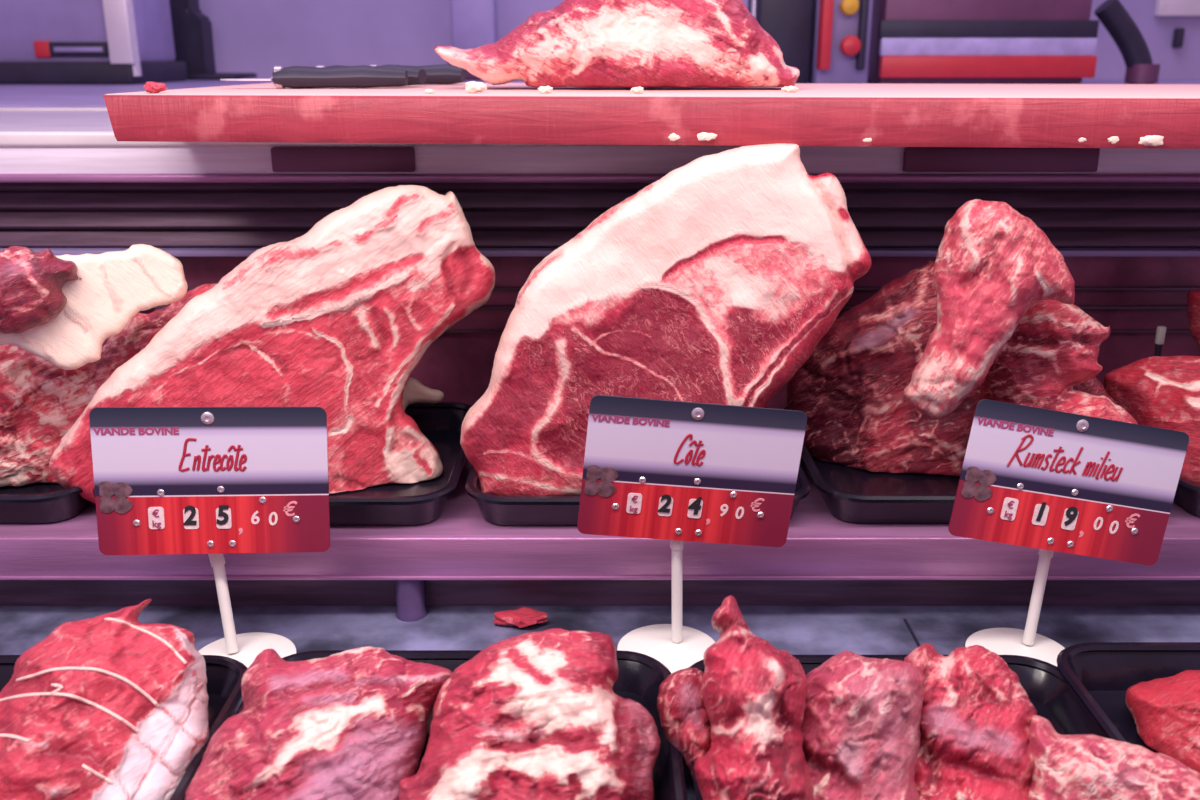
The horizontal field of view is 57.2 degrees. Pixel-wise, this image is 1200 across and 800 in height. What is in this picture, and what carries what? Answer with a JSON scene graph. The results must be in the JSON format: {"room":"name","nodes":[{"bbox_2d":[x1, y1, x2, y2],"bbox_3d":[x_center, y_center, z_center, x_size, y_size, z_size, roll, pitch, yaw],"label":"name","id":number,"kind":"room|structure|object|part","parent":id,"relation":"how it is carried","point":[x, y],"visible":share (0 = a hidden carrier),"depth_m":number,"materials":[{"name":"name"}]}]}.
{"room":"food shop","nodes":[
{"label":"food shop","id":0,"kind":"room"},
{"bbox_2d":[0,111,1199,182],"bbox_3d":[0.000,-0.317,1.322,2.800,0.048,0.567,0,18,0],"label":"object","id":1,"kind":"structure","parent":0,"point":[36,146],"depth_m":1.06,"materials":[{"name":"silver metal"}]},
{"bbox_2d":[0,111,112,130],"bbox_3d":[0.000,-0.337,1.323,2.800,0.008,0.554,0,17,0],"label":"countertop","id":2,"kind":"structure","parent":1,"relation":"on","point":[9,120],"depth_m":1.22,"materials":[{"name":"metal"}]},
{"bbox_2d":[0,79,1199,110],"bbox_3d":[0.000,-0.559,2.179,5.200,0.115,1.508,0,18,0],"label":"countertop","id":3,"kind":"structure","parent":1,"relation":"on","point":[13,97],"depth_m":1.96,"materials":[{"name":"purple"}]},
{"bbox_2d":[0,0,186,83],"bbox_3d":[-1.291,-0.873,2.498,0.582,0.292,0.350,0,18,0],"label":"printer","id":4,"kind":"object","parent":3,"relation":"on","point":[42,41],"visible":1,"depth_m":2.37,"materials":[{"name":"purple plastic"}]},
{"bbox_3d":[-1.298,-0.757,2.540,0.569,0.046,0.340,0,17,0],"label":"foot rail","id":5,"kind":"part","parent":4,"relation":"part of","materials":[{"name":"black plastic"}]},
{"bbox_3d":[-1.028,-0.844,2.340,0.050,0.247,0.030,0,17,0],"label":"post","id":6,"kind":"part","parent":4,"relation":"part of","materials":[{"name":"white plastic"}]},
{"bbox_2d":[169,0,257,79],"bbox_3d":[-1.077,-1.005,2.850,0.296,0.334,0.200,0,18,0],"label":"stand","id":7,"kind":"object","parent":3,"relation":"on","point":[192,29],"visible":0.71,"depth_m":2.81,"materials":[{"name":"plastic"}]},
{"bbox_3d":[-1.099,-0.997,2.826,0.170,0.334,0.090,0,17,0],"label":"backrest","id":8,"kind":"part","parent":7,"relation":"part of","materials":[{"name":"black plastic"}]},
{"bbox_2d":[448,0,497,79],"bbox_3d":[-0.321,-1.004,2.777,0.123,0.373,0.140,0,18,0],"label":"wall post","id":9,"kind":"object","parent":3,"relation":"on","point":[474,23],"visible":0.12,"depth_m":2.75,"materials":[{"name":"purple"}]},
{"bbox_2d":[748,0,872,82],"bbox_3d":[0.443,-0.831,2.374,0.247,0.287,0.272,0,18,0],"label":"control panel","id":10,"kind":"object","parent":3,"relation":"on","point":[828,41],"depth_m":2.31,"materials":[{"name":"purple metal"}]},
{"bbox_3d":[0.512,-0.817,2.332,0.110,0.284,0.100,0,17,0],"label":"panel","id":11,"kind":"part","parent":10,"relation":"part of","materials":[{"name":"purple metal"}]},
{"bbox_3d":[0.512,-0.807,2.251,0.038,0.038,0.022,0,17,0],"label":"yellow knob","id":12,"kind":"part","parent":10,"relation":"part of","materials":[{"name":"plastic"}]},
{"bbox_2d":[867,0,1098,83],"bbox_3d":[0.810,-0.844,2.418,0.454,0.284,0.320,0,18,0],"label":"carton","id":13,"kind":"object","parent":3,"relation":"on","point":[912,41],"visible":0.95,"depth_m":2.29,"materials":[{"name":"multicoloured cardboard"}]},
{"bbox_2d":[1094,0,1159,83],"bbox_3d":[1.138,-0.771,2.378,0.152,0.193,0.068,0,18,0],"label":"hose","id":14,"kind":"object","parent":3,"relation":"on","point":[1134,50],"visible":0.95,"depth_m":2.36,"materials":[{"name":"rubber"}]},
{"bbox_2d":[103,83,1199,148],"bbox_3d":[0.225,-0.281,1.064,1.253,0.038,0.404,2,18,5],"label":"chopping board","id":15,"kind":"object","parent":1,"relation":"on","point":[816,114],"visible":0.88,"depth_m":0.89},
{"bbox_2d":[143,81,166,92],"bbox_3d":[-0.380,-0.267,0.938,0.017,0.010,0.018,0,18,0],"label":"scrap","id":16,"kind":"object","parent":15,"relation":"on","point":[150,87],"visible":1,"depth_m":0.93,"materials":[{"name":"red food"}]},
{"bbox_2d":[220,65,407,88],"bbox_3d":[-0.276,-0.311,1.060,0.178,0.023,0.034,-2,18,-7],"label":"knife","id":17,"kind":"object","parent":15,"relation":"on","point":[361,76],"visible":0.99,"depth_m":1.05,"materials":[{"name":"black rubber"}]},
{"bbox_3d":[-0.339,-0.306,1.053,0.050,0.002,0.019,-2,18,-7],"label":"blade","id":18,"kind":"part","parent":17,"relation":"part of","materials":[{"name":"metal"}]},
{"bbox_2d":[271,65,426,85],"bbox_3d":[-0.259,-0.330,1.120,0.163,0.023,0.034,2,18,5],"label":"knife","id":19,"kind":"object","parent":15,"relation":"on","point":[416,76],"visible":0.24,"depth_m":1.10,"materials":[{"name":"black plastic"}]},
{"bbox_3d":[-0.233,-0.329,1.117,0.112,0.022,0.034,2,18,5],"label":"handle","id":20,"kind":"part","parent":19,"relation":"part of","materials":[{"name":"black plastic"}]},
{"bbox_2d":[370,64,466,83],"bbox_3d":[-0.222,-0.350,1.186,0.154,0.023,0.034,-1,18,-3],"label":"knife","id":21,"kind":"object","parent":15,"relation":"on","point":[443,73],"visible":0.28,"depth_m":1.18,"materials":[{"name":"black plastic"}]},
{"bbox_2d":[424,89,435,93],"bbox_3d":[-0.144,-0.262,0.933,0.009,0.004,0.006,11,21,32],"label":"crumb","id":22,"kind":"object","parent":15,"relation":"on","point":[428,91],"visible":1,"depth_m":0.93,"materials":[{"name":"white food"}]},
{"bbox_2d":[465,81,486,92],"bbox_3d":[-0.105,-0.267,0.939,0.019,0.010,0.014,0,18,0],"label":"crumb","id":23,"kind":"object","parent":15,"relation":"on","point":[472,86],"visible":1,"depth_m":0.93,"materials":[{"name":"white food"}]},
{"bbox_2d":[537,86,552,93],"bbox_3d":[-0.046,-0.263,0.932,0.013,0.007,0.008,-9,19,-26],"label":"crumb","id":24,"kind":"object","parent":15,"relation":"on","point":[542,89],"visible":1,"depth_m":0.93,"materials":[{"name":"white food"}]},
{"bbox_2d":[434,0,799,87],"bbox_3d":[0.015,-0.355,1.043,0.344,0.113,0.138,0,18,-1],"label":"joint","id":25,"kind":"object","parent":15,"relation":"on","point":[573,43],"visible":1,"depth_m":0.99,"materials":[{"name":"red food"}]},
{"bbox_2d":[630,86,643,93],"bbox_3d":[0.031,-0.262,0.931,0.012,0.006,0.008,-10,20,-29],"label":"crumb","id":26,"kind":"object","parent":15,"relation":"on","point":[639,89],"visible":1,"depth_m":0.93,"materials":[{"name":"white food"}]},
{"bbox_2d":[668,133,679,140],"bbox_3d":[0.060,-0.212,0.885,0.010,0.006,0.002,0,18,0],"label":"crumb","id":27,"kind":"object","parent":15,"relation":"attached to","point":[673,136],"visible":1,"depth_m":0.89,"materials":[{"name":"white food"}]},
{"bbox_2d":[697,132,716,140],"bbox_3d":[0.086,-0.212,0.883,0.016,0.007,0.004,0,18,0],"label":"crumb","id":28,"kind":"object","parent":15,"relation":"attached to","point":[701,136],"visible":1,"depth_m":0.88,"materials":[{"name":"white food"}]},
{"bbox_2d":[781,86,798,91],"bbox_3d":[0.167,-0.272,0.963,0.014,0.006,0.011,12,21,34],"label":"crumb","id":29,"kind":"object","parent":15,"relation":"on","point":[786,88],"visible":1,"depth_m":0.96,"materials":[{"name":"white food"}]},
{"bbox_2d":[863,138,871,141],"bbox_3d":[0.212,-0.206,0.873,0.008,0.004,0.002,0,18,0],"label":"crumb","id":30,"kind":"object","parent":15,"relation":"attached to","point":[865,139],"visible":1,"depth_m":0.87,"materials":[{"name":"white food"}]},
{"bbox_2d":[1078,137,1086,141],"bbox_3d":[0.376,-0.203,0.858,0.007,0.004,0.002,0,18,0],"label":"crumb","id":31,"kind":"object","parent":15,"relation":"attached to","point":[1081,139],"visible":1,"depth_m":0.86,"materials":[{"name":"white food"}]},
{"bbox_2d":[1107,136,1118,143],"bbox_3d":[0.399,-0.202,0.856,0.009,0.006,0.002,0,18,0],"label":"crumb","id":32,"kind":"object","parent":15,"relation":"attached to","point":[1114,139],"visible":1,"depth_m":0.85,"materials":[{"name":"white food"}]},
{"bbox_2d":[1138,135,1163,146],"bbox_3d":[0.427,-0.201,0.853,0.019,0.009,0.004,0,18,0],"label":"crumb","id":33,"kind":"object","parent":15,"relation":"attached to","point":[1155,140],"visible":1,"depth_m":0.85,"materials":[{"name":"white food"}]},
{"bbox_2d":[0,606,1199,799],"bbox_3d":[0.000,0.228,0.774,2.800,0.020,0.940,0,18,0],"label":"floor","id":34,"kind":"structure","parent":0,"point":[797,630],"depth_m":0.89,"materials":[{"name":"metal"}]},
{"bbox_2d":[0,655,247,799],"bbox_3d":[-0.394,0.238,0.662,0.303,0.028,0.281,0,18,0],"label":"tray","id":35,"kind":"object","parent":34,"relation":"on","point":[224,674],"visible":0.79,"depth_m":0.78,"materials":[{"name":"black plastic"}]},
{"bbox_2d":[0,599,208,799],"bbox_3d":[-0.322,0.194,0.677,0.148,0.094,0.193,2,18,6],"label":"rolled roast","id":36,"kind":"object","parent":35,"relation":"on","point":[112,705],"visible":0.99,"depth_m":0.66,"materials":[{"name":"red food"}]},
{"bbox_2d":[89,407,329,667],"bbox_3d":[-0.282,0.103,0.804,0.166,0.200,0.078,0,18,0],"label":"price sign","id":37,"kind":"object","parent":34,"relation":"on","point":[215,482],"visible":0.98,"depth_m":0.80,"materials":[{"name":"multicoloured plastic"}]},
{"bbox_3d":[-0.282,0.059,0.800,0.165,0.110,0.002,0,12,-6],"label":"plate","id":38,"kind":"part","parent":37,"relation":"part of","materials":[{"name":"red plastic"}]},
{"bbox_3d":[-0.285,0.140,0.829,0.013,0.104,0.033,-16,23,-40],"label":"post","id":39,"kind":"part","parent":37,"relation":"part of","materials":[{"name":"white plastic"}]},
{"bbox_2d":[235,650,686,799],"bbox_3d":[-0.094,0.236,0.663,0.289,0.030,0.284,0,18,0],"label":"tray","id":40,"kind":"object","parent":34,"relation":"on","point":[640,676],"visible":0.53,"depth_m":0.78,"materials":[{"name":"black plastic"}]},
{"bbox_2d":[184,646,452,799],"bbox_3d":[-0.178,0.203,0.676,0.140,0.078,0.189,5,18,15],"label":"raw meat","id":41,"kind":"object","parent":40,"relation":"on","point":[352,724],"visible":1,"depth_m":0.65,"materials":[{"name":"red food"}]},
{"bbox_2d":[399,628,660,799],"bbox_3d":[-0.043,0.199,0.661,0.159,0.095,0.174,0,18,-1],"label":"raw meat","id":42,"kind":"object","parent":40,"relation":"on","point":[539,715],"visible":1,"depth_m":0.63,"materials":[{"name":"red food"}]},
{"bbox_2d":[493,606,547,627],"bbox_3d":[-0.064,0.175,0.887,0.044,0.012,0.025,0,18,0],"label":"scrap","id":43,"kind":"object","parent":34,"relation":"on","point":[522,617],"visible":1,"depth_m":0.88,"materials":[{"name":"red food"}]},
{"bbox_2d":[0,457,1199,621],"bbox_3d":[0.000,0.095,1.040,2.700,0.074,0.334,0,18,0],"label":"display shelf","id":44,"kind":"object","parent":34,"relation":"on","point":[460,544],"visible":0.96,"depth_m":0.88,"materials":[{"name":"purple metal"}]},
{"bbox_2d":[0,483,91,522],"bbox_3d":[-0.574,0.055,0.991,0.313,0.030,0.243,0,18,0],"label":"tray","id":45,"kind":"object","parent":44,"relation":"on","point":[34,502],"visible":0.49,"depth_m":0.89,"materials":[{"name":"black plastic"}]},
{"bbox_2d":[0,283,216,486],"bbox_3d":[-0.456,-0.015,0.988,0.249,0.158,0.089,-8,19,-25],"label":"beef","id":46,"kind":"object","parent":45,"relation":"on","point":[40,401],"visible":0.4,"depth_m":0.95,"materials":[{"name":"red food"}]},
{"bbox_2d":[0,244,187,369],"bbox_3d":[-0.420,-0.076,0.900,0.159,0.096,0.038,-8,19,-25],"label":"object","id":47,"kind":"object","parent":46,"relation":"on","point":[114,286],"visible":0.77,"depth_m":0.90,"materials":[{"name":"white food"}]},
{"bbox_2d":[0,246,81,333],"bbox_3d":[-0.457,-0.086,0.865,0.093,0.068,0.058,-9,19,-26],"label":"beef chunk","id":48,"kind":"object","parent":47,"relation":"on","point":[31,282],"visible":1,"depth_m":0.85,"materials":[{"name":"red food"}]},
{"bbox_2d":[92,402,471,524],"bbox_3d":[-0.266,0.054,0.994,0.296,0.030,0.257,0,18,0],"label":"tray","id":49,"kind":"object","parent":44,"relation":"on","point":[421,502],"visible":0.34,"depth_m":0.94,"materials":[{"name":"black plastic"}]},
{"bbox_2d":[49,185,494,503],"bbox_3d":[-0.274,-0.051,0.941,0.381,0.254,0.104,-7,19,-21],"label":"joint","id":50,"kind":"object","parent":49,"relation":"on","point":[337,317],"visible":0.73,"depth_m":0.93,"materials":[{"name":"red food"}]},
{"bbox_2d":[402,377,443,410],"bbox_3d":[-0.194,0.004,1.072,0.081,0.070,0.035,-9,19,-26],"label":"fat trimming","id":51,"kind":"object","parent":49,"relation":"on","point":[414,391],"visible":0.19,"depth_m":1.07,"materials":[{"name":"beige food"}]},
{"bbox_2d":[0,580,1199,605],"bbox_3d":[0.000,0.138,0.911,2.800,0.070,0.008,0,18,0],"label":"trim","id":52,"kind":"structure","parent":44,"relation":"attached to","point":[12,592],"depth_m":0.91,"materials":[{"name":"metal"}]},
{"bbox_2d":[465,407,810,524],"bbox_3d":[0.031,0.054,0.994,0.283,0.030,0.257,0,18,0],"label":"tray","id":53,"kind":"object","parent":44,"relation":"on","point":[501,510],"visible":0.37,"depth_m":0.88,"materials":[{"name":"black plastic"}]},
{"bbox_2d":[460,143,871,495],"bbox_3d":[0.051,-0.063,0.915,0.339,0.293,0.113,0,18,0],"label":"joint","id":54,"kind":"object","parent":53,"relation":"on","point":[717,280],"visible":0.89,"depth_m":0.88,"materials":[{"name":"red food"}]},
{"bbox_2d":[784,406,959,522],"bbox_3d":[0.324,0.053,0.996,0.293,0.030,0.253,0,18,0],"label":"tray","id":55,"kind":"object","parent":44,"relation":"on","point":[850,494],"visible":0.3,"depth_m":0.90,"materials":[{"name":"black plastic"}]},
{"bbox_2d":[786,260,1116,476],"bbox_3d":[0.324,-0.031,0.995,0.306,0.184,0.116,6,18,18],"label":"rump piece","id":56,"kind":"object","parent":55,"relation":"on","point":[850,389],"visible":0.48,"depth_m":0.98,"materials":[{"name":"red food"}]},
{"bbox_2d":[979,300,1137,423],"bbox_3d":[0.388,-0.018,0.926,0.134,0.136,0.085,8,19,24],"label":"rump piece","id":57,"kind":"object","parent":56,"relation":"on","point":[1053,349],"visible":0.56,"depth_m":0.90,"materials":[{"name":"red food"}]},
{"bbox_2d":[903,199,1074,418],"bbox_3d":[0.307,-0.070,0.874,0.124,0.175,0.075,1,18,3],"label":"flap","id":58,"kind":"object","parent":57,"relation":"on","point":[993,263],"visible":1,"depth_m":0.85,"materials":[{"name":"red food"}]},
{"bbox_2d":[1174,477,1199,515],"bbox_3d":[0.618,0.053,0.998,0.285,0.030,0.249,0,18,0],"label":"tray","id":59,"kind":"object","parent":44,"relation":"on","point":[1187,495],"visible":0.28,"depth_m":0.91,"materials":[{"name":"black plastic"}]},
{"bbox_2d":[1104,355,1199,485],"bbox_3d":[0.517,0.017,0.962,0.144,0.112,0.098,6,19,19],"label":"steak","id":60,"kind":"object","parent":59,"relation":"on","point":[1163,392],"visible":0.7,"depth_m":0.95,"materials":[{"name":"red food"}]},
{"bbox_2d":[1154,326,1165,355],"bbox_3d":[0.556,-0.022,1.105,0.007,0.107,0.006,0,18,0],"label":"clip","id":61,"kind":"object","parent":59,"relation":"attached to","point":[1161,330],"visible":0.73,"depth_m":1.09,"materials":[{"name":"grey plastic"}]},
{"bbox_3d":[0.556,-0.013,1.107,0.005,0.089,0.004,0,17,0],"label":"stem","id":62,"kind":"part","parent":61,"relation":"part of","materials":[{"name":"black metal"}]},
{"bbox_2d":[1187,289,1199,351],"bbox_3d":[0.596,-0.031,1.046,0.060,0.152,0.098,-8,19,-23],"label":"beef chunk","id":63,"kind":"object","parent":59,"relation":"on","point":[1193,296],"visible":1,"depth_m":1.04,"materials":[{"name":"red food"}]},
{"bbox_2d":[577,395,806,673],"bbox_3d":[0.065,0.096,0.810,0.149,0.210,0.078,7,19,22],"label":"price sign","id":64,"kind":"object","parent":34,"relation":"on","point":[678,472],"visible":0.98,"depth_m":0.80,"materials":[{"name":"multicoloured plastic"}]},
{"bbox_3d":[0.058,0.131,0.833,0.012,0.116,0.011,0,17,0],"label":"post","id":65,"kind":"part","parent":64,"relation":"part of","materials":[{"name":"white plastic"}]},
{"bbox_3d":[0.066,0.053,0.798,0.157,0.108,0.002,5,18,-5],"label":"plate","id":66,"kind":"part","parent":64,"relation":"part of","materials":[{"name":"red plastic"}]},
{"bbox_2d":[688,655,1106,799],"bbox_3d":[0.192,0.237,0.660,0.273,0.030,0.278,0,18,0],"label":"tray","id":67,"kind":"object","parent":34,"relation":"on","point":[1053,699],"visible":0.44,"depth_m":0.77,"materials":[{"name":"black plastic"}]},
{"bbox_2d":[657,668,711,781],"bbox_3d":[0.057,0.204,0.695,0.040,0.063,0.095,0,18,-1],"label":"chunk","id":68,"kind":"object","parent":67,"relation":"on","point":[684,719],"visible":0.68,"depth_m":0.68,"materials":[{"name":"red food"}]},
{"bbox_2d":[694,596,813,799],"bbox_3d":[0.094,0.186,0.655,0.074,0.123,0.149,4,18,12],"label":"chunk","id":69,"kind":"object","parent":67,"relation":"on","point":[754,692],"visible":1,"depth_m":0.62,"materials":[{"name":"red food"}]},
{"bbox_2d":[801,650,924,799],"bbox_3d":[0.157,0.200,0.677,0.084,0.082,0.137,4,18,12],"label":"chunk","id":70,"kind":"object","parent":67,"relation":"on","point":[860,727],"visible":0.89,"depth_m":0.65,"materials":[{"name":"red food"}]},
{"bbox_2d":[904,643,1036,799],"bbox_3d":[0.236,0.200,0.696,0.089,0.071,0.140,4,18,13],"label":"chunk","id":71,"kind":"object","parent":67,"relation":"on","point":[976,713],"visible":0.83,"depth_m":0.67,"materials":[{"name":"red food"}]},
{"bbox_2d":[1028,715,1199,799],"bbox_3d":[0.309,0.226,0.645,0.113,0.051,0.091,8,19,23],"label":"chunk","id":72,"kind":"object","parent":67,"relation":"on","point":[1084,766],"visible":1,"depth_m":0.63,"materials":[{"name":"red food"}]},
{"bbox_2d":[904,619,919,646],"bbox_3d":[0.248,0.204,0.814,0.002,0.001,0.170,0,18,0],"label":"trim","id":73,"kind":"structure","parent":34,"relation":"on","point":[905,620],"depth_m":0.87,"materials":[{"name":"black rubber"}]},
{"bbox_2d":[948,399,1188,665],"bbox_3d":[0.341,0.099,0.810,0.175,0.204,0.078,0,18,0],"label":"price sign","id":74,"kind":"object","parent":34,"relation":"on","point":[1049,481],"visible":0.97,"depth_m":0.80,"materials":[{"name":"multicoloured plastic"}]},
{"bbox_3d":[0.334,0.134,0.833,0.020,0.110,0.011,-7,19,-21],"label":"post","id":75,"kind":"part","parent":74,"relation":"part of","materials":[{"name":"white plastic"}]},
{"bbox_3d":[0.341,0.061,0.801,0.162,0.102,0.002,9,9,-6],"label":"plate","id":76,"kind":"part","parent":74,"relation":"part of","materials":[{"name":"red plastic"}]},
{"bbox_2d":[1057,642,1199,752],"bbox_3d":[0.469,0.234,0.663,0.303,0.036,0.285,0,18,0],"label":"tray","id":77,"kind":"object","parent":34,"relation":"on","point":[1100,674],"visible":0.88,"depth_m":0.79,"materials":[{"name":"black plastic"}]},
{"bbox_2d":[1125,670,1199,772],"bbox_3d":[0.405,0.203,0.718,0.104,0.049,0.088,3,18,8],"label":"beef slab","id":78,"kind":"object","parent":77,"relation":"on","point":[1165,712],"visible":0.98,"depth_m":0.72,"materials":[{"name":"red food"}]},
{"bbox_2d":[102,257,1199,408],"bbox_3d":[0.000,-0.047,1.181,2.800,0.260,0.020,0,18,0],"label":"display case back","id":79,"kind":"structure","parent":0,"point":[459,366],"depth_m":1.16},
{"bbox_2d":[0,183,1199,247],"bbox_3d":[0.000,-0.195,1.125,2.800,0.075,0.036,0,18,0],"label":"air vent","id":80,"kind":"object","parent":79,"relation":"in","point":[32,215],"visible":0.46,"depth_m":1.11,"materials":[{"name":"metal"}]},
{"bbox_2d":[0,248,1199,256],"bbox_3d":[0.000,-0.152,1.122,2.800,0.006,0.031,0,18,0],"label":"trim","id":81,"kind":"structure","parent":79,"relation":"attached to","point":[176,252],"depth_m":1.11,"materials":[{"name":"purple metal"}]},
{"bbox_2d":[151,305,1186,308],"bbox_3d":[0.000,-0.097,1.151,2.800,0.003,0.009,0,18,0],"label":"trim","id":82,"kind":"structure","parent":79,"relation":"attached to","point":[161,306],"depth_m":1.15,"materials":[{"name":"metal"}]},
{"bbox_2d":[187,286,1199,290],"bbox_3d":[0.000,-0.116,1.145,2.800,0.003,0.009,0,18,0],"label":"trim","id":83,"kind":"structure","parent":79,"relation":"attached to","point":[496,288],"depth_m":1.14,"materials":[{"name":"metal"}]},
{"bbox_2d":[444,329,1189,332],"bbox_3d":[0.000,-0.073,1.158,2.800,0.002,0.009,0,18,0],"label":"trim","id":84,"kind":"structure","parent":79,"relation":"attached to","point":[447,330],"depth_m":1.15,"materials":[{"name":"metal"}]},
{"bbox_2d":[199,0,1199,78],"bbox_3d":[0.000,-1.504,2.907,6.000,2.000,0.050,0,18,0],"label":"wall","id":85,"kind":"structure","parent":0,"point":[250,36],"depth_m":3.04,"materials":[{"name":"paint"}]},
{"bbox_2d":[1154,0,1199,15],"bbox_3d":[1.640,-1.141,2.980,0.243,0.192,0.030,0,18,0],"label":"wall panel","id":86,"kind":"object","parent":85,"relation":"attached to","point":[1162,7],"visible":1,"depth_m":2.99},
{"bbox_2d":[1172,28,1184,47],"bbox_3d":[1.591,-0.996,3.026,0.019,0.052,0.030,0,18,0],"label":"wall hook","id":87,"kind":"object","parent":85,"relation":"attached to","point":[1178,36],"visible":1,"depth_m":3.02,"materials":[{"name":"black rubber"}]}
]}

